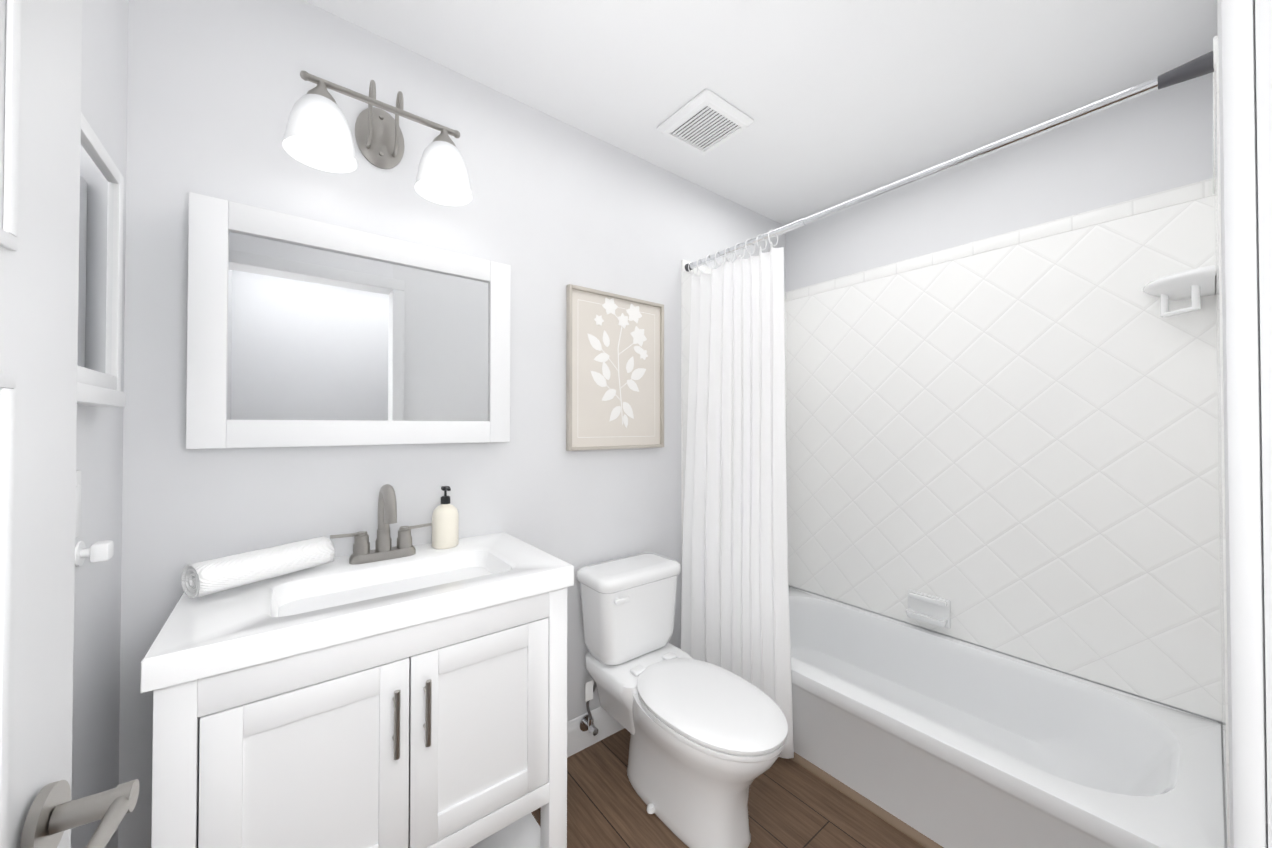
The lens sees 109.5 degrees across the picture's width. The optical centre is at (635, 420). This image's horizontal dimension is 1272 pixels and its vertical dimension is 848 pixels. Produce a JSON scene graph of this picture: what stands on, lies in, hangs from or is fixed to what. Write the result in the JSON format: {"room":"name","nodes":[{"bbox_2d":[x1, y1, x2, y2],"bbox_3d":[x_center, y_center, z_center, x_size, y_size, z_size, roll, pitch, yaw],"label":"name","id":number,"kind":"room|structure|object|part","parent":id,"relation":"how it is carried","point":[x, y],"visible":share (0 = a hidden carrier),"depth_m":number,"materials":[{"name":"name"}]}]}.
{"room":"bathroom","nodes":[
{"label":"bathroom","id":0,"kind":"room"},
{"bbox_2d":[71,0,128,847],"bbox_3d":[-0.333,0.041,-0.127,0.100,2.430,2.849,1,-1,-38],"label":"wall","id":1,"kind":"structure","parent":0,"point":[97,590],"depth_m":0.90,"materials":[{"name":"paint"}]},
{"bbox_2d":[0,0,138,847],"bbox_3d":[-0.383,0.240,0.149,0.143,2.022,0.715,0,-1,-32],"label":"door","id":2,"kind":"structure","parent":1,"relation":"in","point":[40,83],"depth_m":0.40,"materials":[{"name":"paint"}]},
{"bbox_3d":[-0.491,0.357,0.395,0.058,0.060,0.105,0,-1,-32],"label":"handle","id":3,"kind":"part","parent":2,"relation":"part of","materials":[{"name":"silver metal"}]},
{"bbox_2d":[75,470,80,537],"bbox_3d":[-0.958,0.144,0.765,0.010,0.115,0.072,1,-1,-38],"label":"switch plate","id":4,"kind":"object","parent":1,"relation":"attached to","point":[78,508],"visible":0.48,"depth_m":0.78,"materials":[{"name":"white plastic"}]},
{"bbox_2d":[75,540,113,566],"bbox_3d":[-0.978,0.237,0.813,0.040,0.044,0.044,1,-1,-38],"label":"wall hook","id":5,"kind":"object","parent":1,"relation":"attached to","point":[100,551],"visible":0.94,"depth_m":0.80,"materials":[{"name":"white plastic"}]},
{"bbox_2d":[77,112,125,406],"bbox_3d":[-0.905,-0.258,0.726,0.040,0.457,0.403,1,-1,-38],"label":"window","id":6,"kind":"structure","parent":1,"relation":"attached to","point":[100,283],"depth_m":0.80,"materials":[{"name":"paint"}]},
{"bbox_3d":[-0.911,-0.273,0.722,0.026,0.375,0.343,1,-1,-38],"label":"glass","id":7,"kind":"part","parent":6,"relation":"part of","materials":[{"name":"white glass"}]},
{"bbox_2d":[118,0,785,847],"bbox_3d":[-0.177,0.064,1.865,2.800,2.430,0.100,1,-1,-38],"label":"wall","id":8,"kind":"structure","parent":0,"point":[548,212],"depth_m":1.33,"materials":[{"name":"paint"}]},
{"bbox_2d":[186,192,510,448],"bbox_3d":[-0.750,-0.228,1.299,0.770,0.591,0.088,1,-1,-38],"label":"mirror","id":9,"kind":"object","parent":8,"relation":"attached to","point":[301,331],"visible":1,"depth_m":1.21,"materials":[{"name":"paint"}]},
{"bbox_3d":[-0.753,-0.228,1.304,0.638,0.459,0.076,1,-1,-38],"label":"glass","id":10,"kind":"part","parent":9,"relation":"part of","materials":[{"name":"white"}]},
{"bbox_2d":[282,71,472,205],"bbox_3d":[-0.704,-0.812,1.267,0.460,0.264,0.206,1,-1,-38],"label":"sconce","id":11,"kind":"object","parent":8,"relation":"attached to","point":[317,134],"visible":1,"depth_m":1.27,"materials":[{"name":"white glass"}]},
{"bbox_3d":[-0.808,-0.751,1.156,0.160,0.140,0.160,1,-1,-38],"label":"lamp shade","id":12,"kind":"part","parent":11,"relation":"part of","materials":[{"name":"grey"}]},
{"bbox_3d":[-0.808,-0.764,1.156,0.060,0.106,0.060,1,-1,-38],"label":"bulb","id":13,"kind":"part","parent":11,"relation":"part of","materials":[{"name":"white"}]},
{"bbox_3d":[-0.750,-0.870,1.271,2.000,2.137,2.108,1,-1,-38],"label":"arm","id":14,"kind":"part","parent":11,"relation":"part of"},
{"bbox_3d":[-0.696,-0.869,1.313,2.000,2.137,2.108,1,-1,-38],"label":"arm","id":15,"kind":"part","parent":11,"relation":"part of"},
{"bbox_3d":[-0.572,-0.749,1.340,0.160,0.140,0.160,1,-1,-38],"label":"lamp shade","id":16,"kind":"part","parent":11,"relation":"part of","materials":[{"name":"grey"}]},
{"bbox_3d":[-0.572,-0.762,1.341,0.060,0.106,0.060,1,-1,-38],"label":"bulb","id":17,"kind":"part","parent":11,"relation":"part of","materials":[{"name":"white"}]},
{"bbox_2d":[567,706,623,757],"bbox_3d":[-0.451,1.213,1.566,1.814,0.125,0.014,1,-1,-38],"label":"baseboard","id":18,"kind":"structure","parent":8,"relation":"attached to","point":[607,724],"depth_m":1.77,"materials":[{"name":"paint"}]},
{"bbox_2d":[566,284,663,450],"bbox_3d":[-0.071,-0.203,1.868,0.482,0.637,0.026,1,-1,-38],"label":"framed artwork","id":19,"kind":"object","parent":8,"relation":"attached to","point":[614,371],"visible":1,"depth_m":1.85,"materials":[{"name":"beige paper"}]},
{"bbox_2d":[578,298,653,437],"bbox_3d":[-0.071,-0.219,1.868,0.394,0.572,0.003,1,-1,-38],"label":"print","id":20,"kind":"object","parent":19,"relation":"attached to","point":[616,335],"depth_m":1.86},
{"bbox_2d":[681,271,786,546],"bbox_3d":[0.545,0.123,2.360,0.837,1.645,0.008,1,-1,-38],"label":"wall tile","id":21,"kind":"structure","parent":8,"relation":"attached to","point":[686,280],"depth_m":2.11,"materials":[{"name":"white tile"}]},
{"bbox_2d":[681,259,786,300],"bbox_3d":[0.546,-0.728,2.368,0.837,0.056,0.011,1,-1,-38],"label":"tile trim","id":22,"kind":"structure","parent":8,"relation":"attached to","point":[694,270],"depth_m":2.17,"materials":[{"name":"white tile"}]},
{"bbox_2d":[685,51,1213,271],"bbox_3d":[0.713,-0.730,1.523,0.042,0.042,1.544,1,-1,-38],"label":"curtain rod","id":23,"kind":"object","parent":22,"relation":"attached to","point":[1202,65],"visible":0.85,"depth_m":1.17,"materials":[{"name":"silver metal"}]},
{"bbox_2d":[681,229,793,758],"bbox_3d":[0.397,0.247,1.873,0.118,1.983,0.559,1,-1,-38],"label":"curtain","id":24,"kind":"object","parent":23,"relation":"hanging from","point":[735,617],"visible":0.9,"depth_m":1.84,"materials":[{"name":"white fabric"}]},
{"bbox_2d":[531,728,924,847],"bbox_3d":[0.700,1.291,0.729,2.800,0.050,2.949,1,-1,-38],"label":"floor","id":25,"kind":"structure","parent":0,"point":[792,804],"depth_m":1.46,"materials":[{"name":"brown wood"}]},
{"bbox_2d":[140,532,573,847],"bbox_3d":[-0.616,0.827,1.131,0.787,0.887,0.498,1,-1,-38],"label":"bathroom vanity","id":26,"kind":"object","parent":25,"relation":"on","point":[418,699],"visible":1,"depth_m":0.94,"materials":[{"name":"wood"}]},
{"bbox_2d":[181,536,334,597],"bbox_3d":[-0.878,0.338,1.064,0.086,0.071,0.268,0,-1,25],"label":"towel","id":27,"kind":"object","parent":26,"relation":"on","point":[202,578],"visible":1,"depth_m":1.02,"materials":[{"name":"white fabric"}]},
{"bbox_3d":[-0.490,0.720,0.970,0.653,0.422,0.020,1,-1,-38],"label":"door","id":28,"kind":"part","parent":26,"relation":"part of","materials":[{"name":"paint"}]},
{"bbox_2d":[330,484,431,563],"bbox_3d":[-0.679,0.278,1.226,0.251,0.212,0.148,1,-1,-38],"label":"faucet","id":29,"kind":"object","parent":26,"relation":"on","point":[363,553],"visible":1,"depth_m":1.24,"materials":[{"name":"silver metal"}]},
{"bbox_3d":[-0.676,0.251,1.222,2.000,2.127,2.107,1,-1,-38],"label":"spout","id":30,"kind":"part","parent":29,"relation":"part of","materials":[{"name":"silver metal"}]},
{"bbox_3d":[-0.473,0.624,0.950,0.072,0.136,0.034,1,-1,-38],"label":"handle","id":31,"kind":"part","parent":26,"relation":"part of","materials":[{"name":"silver metal"}]},
{"bbox_2d":[432,486,458,548],"bbox_3d":[-0.587,0.294,1.386,0.076,0.184,0.078,1,-1,-38],"label":"soap dispenser","id":32,"kind":"object","parent":26,"relation":"on","point":[445,524],"visible":1,"depth_m":1.36,"materials":[{"name":"white plastic"}]},
{"bbox_2d":[576,553,787,847],"bbox_3d":[0.145,0.914,1.525,0.388,0.722,0.786,1,-1,-38],"label":"toilet","id":33,"kind":"object","parent":25,"relation":"on","point":[708,743],"visible":1,"depth_m":1.45,"materials":[{"name":"ceramic"}]},
{"bbox_3d":[-0.050,0.634,1.587,0.065,0.024,0.018,1,-1,-38],"label":"handle","id":34,"kind":"part","parent":33,"relation":"part of","materials":[{"name":"white plastic"}]},
{"bbox_3d":[-0.024,0.745,1.743,0.364,0.280,0.197,1,-1,-38],"label":"tank","id":35,"kind":"part","parent":33,"relation":"part of","materials":[{"name":"ceramic"}]},
{"bbox_3d":[-0.023,0.580,1.745,0.388,0.050,0.218,1,-1,-38],"label":"lid","id":36,"kind":"part","parent":33,"relation":"part of","materials":[{"name":"ceramic"}]},
{"bbox_3d":[0.195,1.093,1.460,0.344,0.364,0.606,1,-1,-38],"label":"bowl","id":37,"kind":"part","parent":33,"relation":"part of","materials":[{"name":"ceramic"}]},
{"bbox_3d":[0.221,0.887,1.428,0.354,0.046,0.540,1,-1,-38],"label":"seat","id":38,"kind":"part","parent":33,"relation":"part of","materials":[{"name":"white plastic"}]},
{"bbox_2d":[790,752,943,847],"bbox_3d":[0.741,1.266,1.514,0.022,0.018,1.531,1,-1,-38],"label":"trim strip","id":39,"kind":"object","parent":25,"relation":"on","point":[890,819],"visible":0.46,"depth_m":1.48,"materials":[{"name":"brown wood"}]},
{"bbox_2d":[789,586,1225,847],"bbox_3d":[1.045,1.110,1.762,0.782,0.335,1.543,1,-1,-38],"label":"bathtub","id":40,"kind":"object","parent":25,"relation":"on","point":[944,741],"visible":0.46,"depth_m":1.49,"materials":[{"name":"ceramic"}]},
{"bbox_2d":[304,0,1216,225],"bbox_3d":[0.700,-1.189,0.757,2.800,0.050,2.949,1,-1,-38],"label":"ceiling","id":41,"kind":"structure","parent":0,"point":[840,101],"depth_m":1.47,"materials":[{"name":"paint"}]},
{"bbox_2d":[657,89,753,154],"bbox_3d":[0.267,-1.139,1.746,0.270,0.024,0.270,1,-1,-38],"label":"ceiling vent","id":42,"kind":"object","parent":41,"relation":"in","point":[705,121],"visible":1,"depth_m":1.72,"materials":[{"name":"white plastic"}]},
{"bbox_2d":[786,72,1221,723],"bbox_3d":[1.795,0.060,1.534,0.100,2.430,2.849,1,-1,-38],"label":"wall","id":43,"kind":"structure","parent":0,"point":[1150,142],"depth_m":1.77,"materials":[{"name":"paint"}]},
{"bbox_2d":[906,589,950,628],"bbox_3d":[1.301,0.846,2.014,0.058,0.125,0.170,1,-1,-38],"label":"soap shelf","id":44,"kind":"object","parent":43,"relation":"attached to","point":[929,609],"visible":1,"depth_m":2.01,"materials":[{"name":"ceramic"}]},
{"bbox_2d":[786,178,1212,300],"bbox_3d":[1.351,-0.732,2.021,0.011,0.056,1.549,1,-1,-38],"label":"tile trim","id":45,"kind":"structure","parent":43,"relation":"attached to","point":[1177,195],"depth_m":1.76,"materials":[{"name":"white tile"}]},
{"bbox_2d":[786,195,1221,721],"bbox_3d":[1.352,0.119,2.013,0.008,1.645,1.549,1,-1,-38],"label":"wall tile","id":46,"kind":"structure","parent":43,"relation":"attached to","point":[1012,450],"depth_m":1.75,"materials":[{"name":"white tile"}]},
{"bbox_2d":[1143,265,1214,316],"bbox_3d":[1.714,-0.398,1.425,0.150,0.120,0.150,1,-1,-38],"label":"corner shelf","id":47,"kind":"object","parent":43,"relation":"attached to","point":[1194,285],"visible":1,"depth_m":1.40,"materials":[{"name":"ceramic"}]},
{"bbox_2d":[1217,0,1271,847],"bbox_3d":[1.152,0.052,0.798,1.820,2.430,0.120,1,-1,-38],"label":"wall","id":48,"kind":"structure","parent":0,"point":[1263,28],"depth_m":0.28,"materials":[{"name":"paint"}]},
{"bbox_2d":[1213,35,1218,194],"bbox_3d":[1.492,-0.741,1.156,0.837,0.056,0.011,1,-1,-38],"label":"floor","id":49,"kind":"structure","parent":48,"relation":"attached to","point":[1215,51],"depth_m":0.98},
{"bbox_2d":[1214,62,1229,847],"bbox_3d":[1.494,0.109,1.145,0.837,1.645,0.008,1,-1,-38],"label":"wall tile","id":50,"kind":"structure","parent":48,"relation":"attached to","point":[1221,471],"depth_m":0.90,"materials":[{"name":"white tile"}]},
{"bbox_2d":[1218,0,1267,847],"bbox_3d":[0.152,0.203,0.016,0.836,2.110,0.148,1,-1,-38],"label":"door frame","id":51,"kind":"structure","parent":48,"relation":"attached to","point":[1243,459],"depth_m":0.29,"materials":[{"name":"paint"}]}
]}

